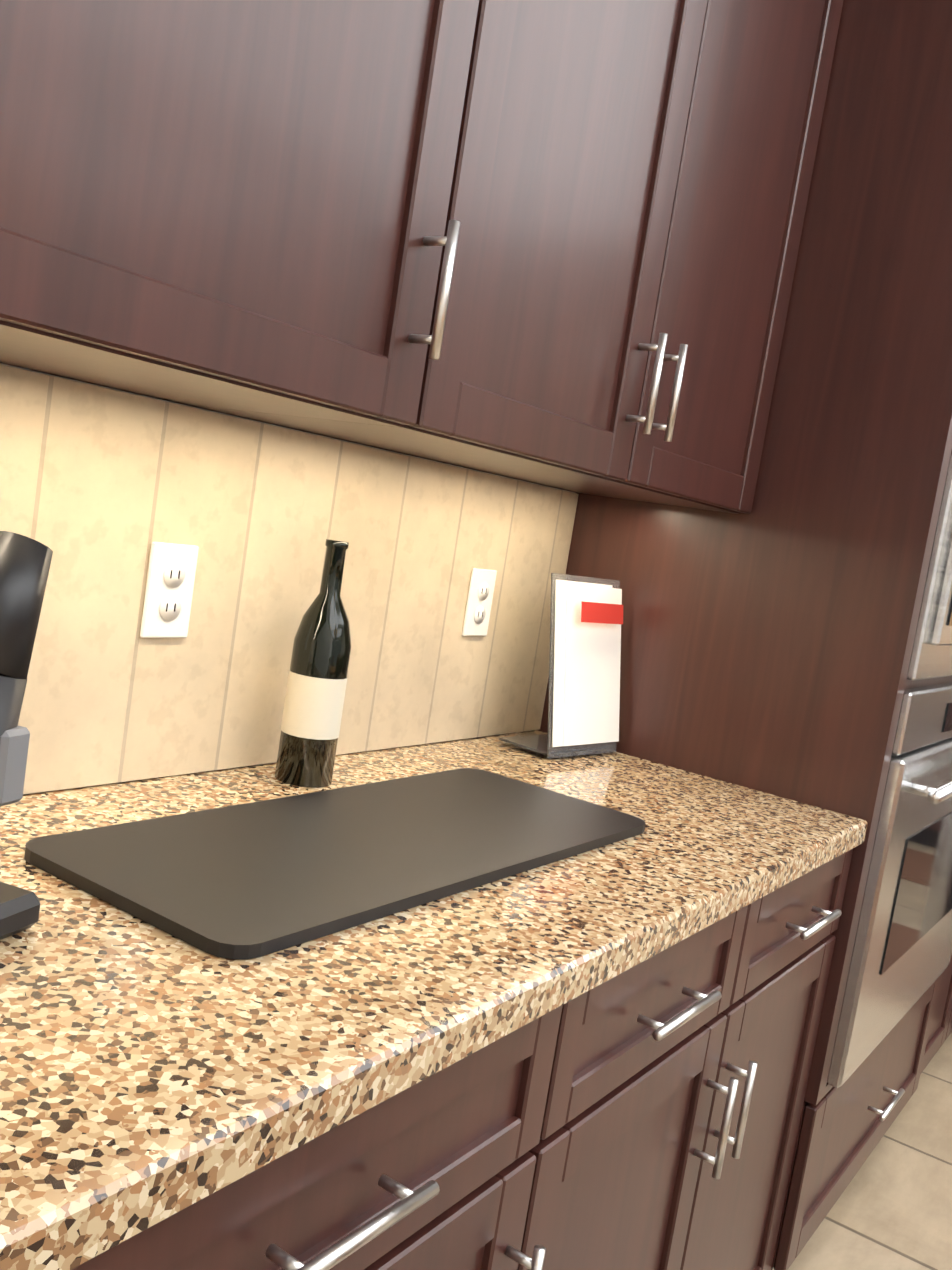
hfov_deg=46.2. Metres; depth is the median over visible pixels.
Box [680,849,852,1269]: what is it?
base cabinet
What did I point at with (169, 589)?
electrical outlet
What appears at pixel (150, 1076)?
countertop
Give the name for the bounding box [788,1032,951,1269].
floor
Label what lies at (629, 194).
upper cabinet
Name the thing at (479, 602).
electrical outlet
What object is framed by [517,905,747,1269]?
base cabinet
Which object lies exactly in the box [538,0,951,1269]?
tall cabinet
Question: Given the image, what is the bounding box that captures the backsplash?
[0,364,578,793]
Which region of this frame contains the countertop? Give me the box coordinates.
[0,730,867,1269]
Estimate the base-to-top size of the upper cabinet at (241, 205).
1.144 m
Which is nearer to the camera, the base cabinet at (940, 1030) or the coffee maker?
the coffee maker
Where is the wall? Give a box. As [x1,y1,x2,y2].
[0,363,575,794]
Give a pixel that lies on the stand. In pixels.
(586, 617)
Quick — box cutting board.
[24,768,645,958]
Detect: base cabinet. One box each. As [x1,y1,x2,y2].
[72,1005,562,1269]
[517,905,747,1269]
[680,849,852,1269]
[920,953,951,1073]
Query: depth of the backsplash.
1.44 m
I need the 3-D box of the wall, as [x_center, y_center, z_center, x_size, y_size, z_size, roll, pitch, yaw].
[0.913,-0.345,3.250,0.120,2.890,7.120,13,7,34]
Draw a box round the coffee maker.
[0,531,52,939]
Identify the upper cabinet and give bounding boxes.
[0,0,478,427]
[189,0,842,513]
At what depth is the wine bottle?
1.44 m
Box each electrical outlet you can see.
[140,542,198,637]
[462,568,496,635]
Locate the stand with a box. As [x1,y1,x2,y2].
[499,573,622,758]
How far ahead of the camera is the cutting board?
1.14 m
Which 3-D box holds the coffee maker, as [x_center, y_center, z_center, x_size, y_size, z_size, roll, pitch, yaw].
[-0.405,0.073,0.845,0.162,0.308,0.171,13,7,34]
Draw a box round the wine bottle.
[275,539,350,787]
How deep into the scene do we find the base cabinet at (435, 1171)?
0.85 m

